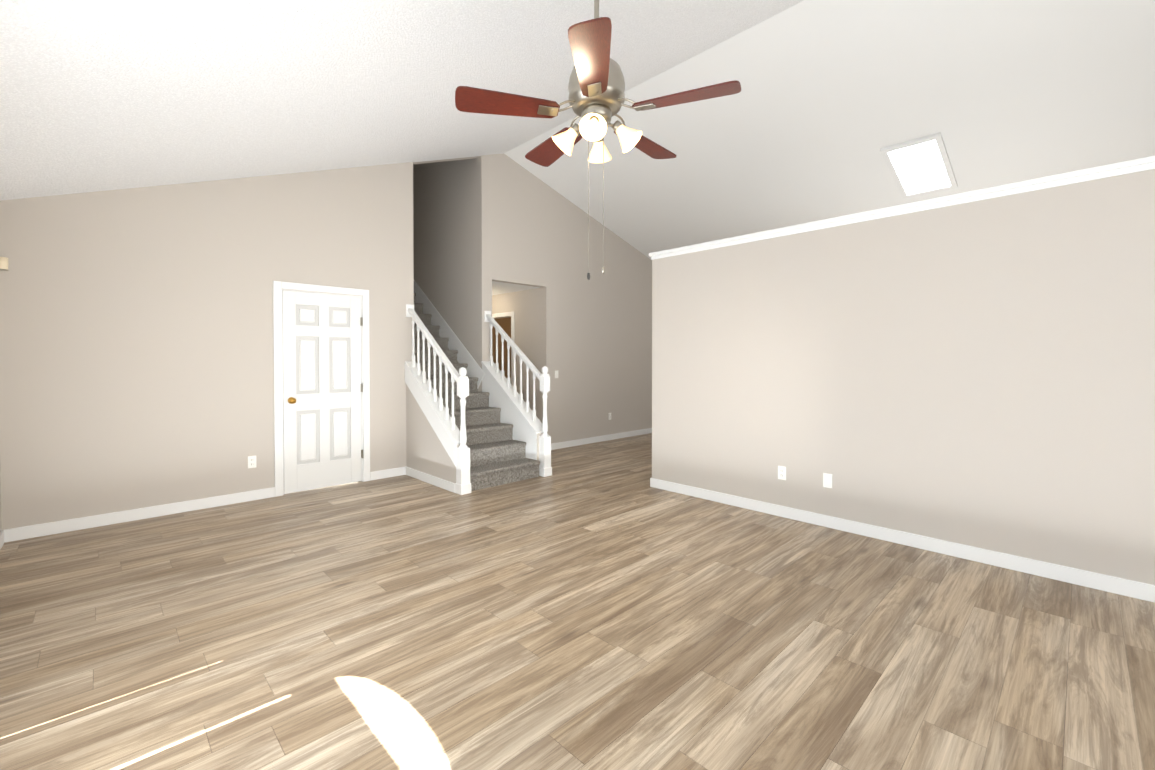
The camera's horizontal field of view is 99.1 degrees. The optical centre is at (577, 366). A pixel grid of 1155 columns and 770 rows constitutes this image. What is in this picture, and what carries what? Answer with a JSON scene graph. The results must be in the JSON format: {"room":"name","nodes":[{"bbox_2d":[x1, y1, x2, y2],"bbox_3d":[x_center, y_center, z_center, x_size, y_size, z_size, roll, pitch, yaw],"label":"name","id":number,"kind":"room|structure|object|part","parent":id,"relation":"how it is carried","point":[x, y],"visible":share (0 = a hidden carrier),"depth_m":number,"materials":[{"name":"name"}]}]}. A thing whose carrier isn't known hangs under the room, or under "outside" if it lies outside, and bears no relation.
{"room":"empty living room","nodes":[
{"label":"empty living room","id":0,"kind":"room"},
{"bbox_2d":[0,455,1,531],"bbox_3d":[-1.396,0.076,0.598,0.120,2.530,8.540,-1,1,-44],"label":"wall","id":1,"kind":"structure","parent":0,"point":[0,497],"depth_m":3.61,"materials":[{"name":"paint"}]},
{"bbox_2d":[0,529,7,549],"bbox_3d":[-3.974,1.258,3.361,0.014,0.095,0.725,-1,1,-44],"label":"baseboard","id":2,"kind":"structure","parent":1,"relation":"attached to","point":[4,533],"depth_m":3.60,"materials":[{"name":"white wood"}]},
{"bbox_2d":[0,153,651,529],"bbox_3d":[-0.695,-1.344,7.132,10.260,5.201,0.120,-1,1,-44],"label":"wall","id":3,"kind":"structure","parent":0,"point":[136,352],"depth_m":4.56,"materials":[{"name":"paint"}]},
{"bbox_2d":[0,257,8,270],"bbox_3d":[-4.059,-0.717,3.466,0.075,0.100,0.100,-1,1,-44],"label":"sconce","id":4,"kind":"object","parent":3,"relation":"attached to","point":[4,261],"visible":1,"depth_m":3.46,"materials":[{"name":"beige glass"}]},
{"bbox_2d":[8,487,274,541],"bbox_3d":[-3.612,1.246,4.237,1.755,0.095,0.014,-1,1,-44],"label":"baseboard","id":5,"kind":"structure","parent":3,"relation":"attached to","point":[38,530],"depth_m":4.12,"materials":[{"name":"white wood"}]},
{"bbox_2d":[248,456,255,467],"bbox_3d":[-3.117,0.917,4.718,0.070,0.116,0.010,-1,1,-44],"label":"outlet","id":6,"kind":"object","parent":3,"relation":"attached to","point":[251,461],"visible":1,"depth_m":4.71,"materials":[{"name":"white plastic"}]},
{"bbox_2d":[273,281,369,496],"bbox_3d":[-2.691,0.219,5.203,0.928,2.124,0.138,-1,1,-44],"label":"door frame","id":7,"kind":"structure","parent":3,"relation":"attached to","point":[280,286],"depth_m":4.94,"materials":[{"name":"white wood"}]},
{"bbox_2d":[282,290,361,493],"bbox_3d":[-2.668,0.256,5.179,0.760,2.030,0.036,-1,1,-44],"label":"closet door","id":8,"kind":"structure","parent":3,"relation":"in","point":[322,428],"depth_m":5.15,"materials":[{"name":"white wood"}]},
{"bbox_2d":[288,317,362,457],"bbox_3d":[-2.611,0.242,5.160,0.741,1.554,0.074,-1,1,-44],"label":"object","id":9,"kind":"structure","parent":3,"relation":"in","point":[291,400],"depth_m":5.41,"materials":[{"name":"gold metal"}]},
{"bbox_2d":[370,467,403,480],"bbox_3d":[-2.171,1.228,5.638,0.405,0.095,0.014,-1,1,-44],"label":"baseboard","id":10,"kind":"structure","parent":3,"relation":"attached to","point":[387,473],"depth_m":5.62,"materials":[{"name":"white wood"}]},
{"bbox_2d":[551,428,651,449],"bbox_3d":[1.244,1.185,8.957,4.740,0.095,0.014,-1,1,-44],"label":"baseboard","id":11,"kind":"structure","parent":3,"relation":"attached to","point":[577,442],"depth_m":8.07,"materials":[{"name":"white wood"}]},
{"bbox_2d":[0,0,803,200],"bbox_3d":[0.224,-2.087,2.145,4.640,1.883,8.540,-1,1,-44],"label":"ceiling slope","id":12,"kind":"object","parent":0,"point":[100,95],"visible":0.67,"depth_m":3.06,"materials":[{"name":"white paint"}]},
{"bbox_2d":[455,0,740,279],"bbox_3d":[0.108,-1.239,2.453,1.281,1.630,1.305,-1,1,-44],"label":"ceiling fan","id":13,"kind":"object","parent":12,"relation":"hanging from","point":[596,97],"visible":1,"depth_m":2.31,"materials":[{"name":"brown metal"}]},
{"bbox_3d":[0.094,-1.596,2.415,0.280,0.915,0.280,-1,1,-44],"label":"motor","id":14,"kind":"part","parent":13,"relation":"part of","materials":[{"name":"silver metal"}]},
{"bbox_2d":[413,240,416,282],"bbox_3d":[-3.388,-1.345,7.248,0.100,5.200,4.000,-1,1,-44],"label":"wall","id":15,"kind":"structure","parent":0,"point":[414,241],"depth_m":7.85,"materials":[{"name":"paint"}]},
{"bbox_2d":[404,466,454,492],"bbox_3d":[-1.630,1.231,5.388,0.018,0.095,1.125,-1,1,-44],"label":"baseboard","id":16,"kind":"structure","parent":15,"relation":"attached to","point":[447,485],"depth_m":5.34,"materials":[{"name":"white wood"}]},
{"bbox_2d":[413,172,476,376],"bbox_3d":[-2.614,-1.355,8.001,0.160,5.200,4.000,-1,1,-44],"label":"wall","id":17,"kind":"structure","parent":0,"point":[445,231],"depth_m":7.10,"materials":[{"name":"paint"}]},
{"bbox_2d":[492,288,540,420],"bbox_3d":[-1.860,-0.031,8.821,0.120,2.530,3.900,-1,1,-44],"label":"wall","id":18,"kind":"structure","parent":0,"point":[524,306],"depth_m":7.67,"materials":[{"name":"paint"}]},
{"bbox_2d":[492,311,513,385],"bbox_3d":[-1.294,0.182,8.230,0.136,2.120,0.940,-1,1,-44],"label":"door frame","id":19,"kind":"structure","parent":18,"relation":"attached to","point":[504,314],"depth_m":7.88,"materials":[{"name":"white wood"}]},
{"bbox_2d":[492,281,540,295],"bbox_3d":[-1.623,-1.249,9.035,2.700,0.100,3.900,-1,1,-44],"label":"ceiling","id":20,"kind":"structure","parent":0,"point":[498,288],"depth_m":7.36,"materials":[{"name":"white paint"}]},
{"bbox_2d":[0,433,1154,769],"bbox_3d":[0.880,1.327,5.546,10.260,0.100,12.440,-1,1,-44],"label":"floor","id":21,"kind":"structure","parent":0,"point":[602,605],"depth_m":2.35,"materials":[{"name":"brown wood"}]},
{"bbox_2d":[405,280,551,494],"bbox_3d":[-2.102,-0.281,6.728,1.230,3.085,3.961,-1,1,-44],"label":"staircase","id":22,"kind":"structure","parent":21,"relation":"on","point":[464,435],"depth_m":5.71,"materials":[{"name":"wood"}]},
{"bbox_2d":[504,0,1154,258],"bbox_3d":[3.903,-2.142,5.721,5.620,1.866,8.540,-1,1,-44],"label":"ceiling slope","id":23,"kind":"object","parent":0,"point":[818,111],"visible":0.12,"depth_m":4.70,"materials":[{"name":"white paint"}]},
{"bbox_2d":[880,132,957,198],"bbox_3d":[3.724,-2.152,5.351,0.950,0.325,0.520,-1,1,-44],"label":"skylight","id":24,"kind":"object","parent":23,"relation":"in","point":[919,166],"visible":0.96,"depth_m":5.32,"materials":[{"name":"white glass"}]},
{"bbox_2d":[652,169,1154,584],"bbox_3d":[2.904,0.088,3.132,0.120,2.440,5.940,-1,1,-44],"label":"wall","id":25,"kind":"structure","parent":0,"point":[980,374],"depth_m":3.42,"materials":[{"name":"paint"}]},
{"bbox_2d":[778,466,785,479],"bbox_3d":[1.757,0.918,4.231,0.010,0.116,0.070,-1,1,-44],"label":"outlet","id":26,"kind":"object","parent":25,"relation":"attached to","point":[781,472],"visible":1,"depth_m":4.23,"materials":[{"name":"white plastic"}]},
{"bbox_2d":[823,473,831,487],"bbox_3d":[2.015,0.921,3.967,0.008,0.116,0.070,-1,1,-44],"label":"outlet","id":27,"kind":"object","parent":25,"relation":"attached to","point":[827,480],"visible":1,"depth_m":3.96,"materials":[{"name":"white plastic"}]},
{"bbox_2d":[649,155,1154,259],"bbox_3d":[2.894,-1.132,3.127,0.176,0.070,5.968,-1,1,-44],"label":"trim","id":28,"kind":"structure","parent":25,"relation":"on","point":[1109,170],"depth_m":3.40,"materials":[{"name":"white wood"}]},
{"bbox_2d":[650,477,1154,602],"bbox_3d":[2.851,1.261,3.106,0.014,0.095,5.954,-1,1,-44],"label":"baseboard","id":29,"kind":"structure","parent":25,"relation":"attached to","point":[1118,585],"depth_m":3.42,"materials":[{"name":"white wood"}]}
]}

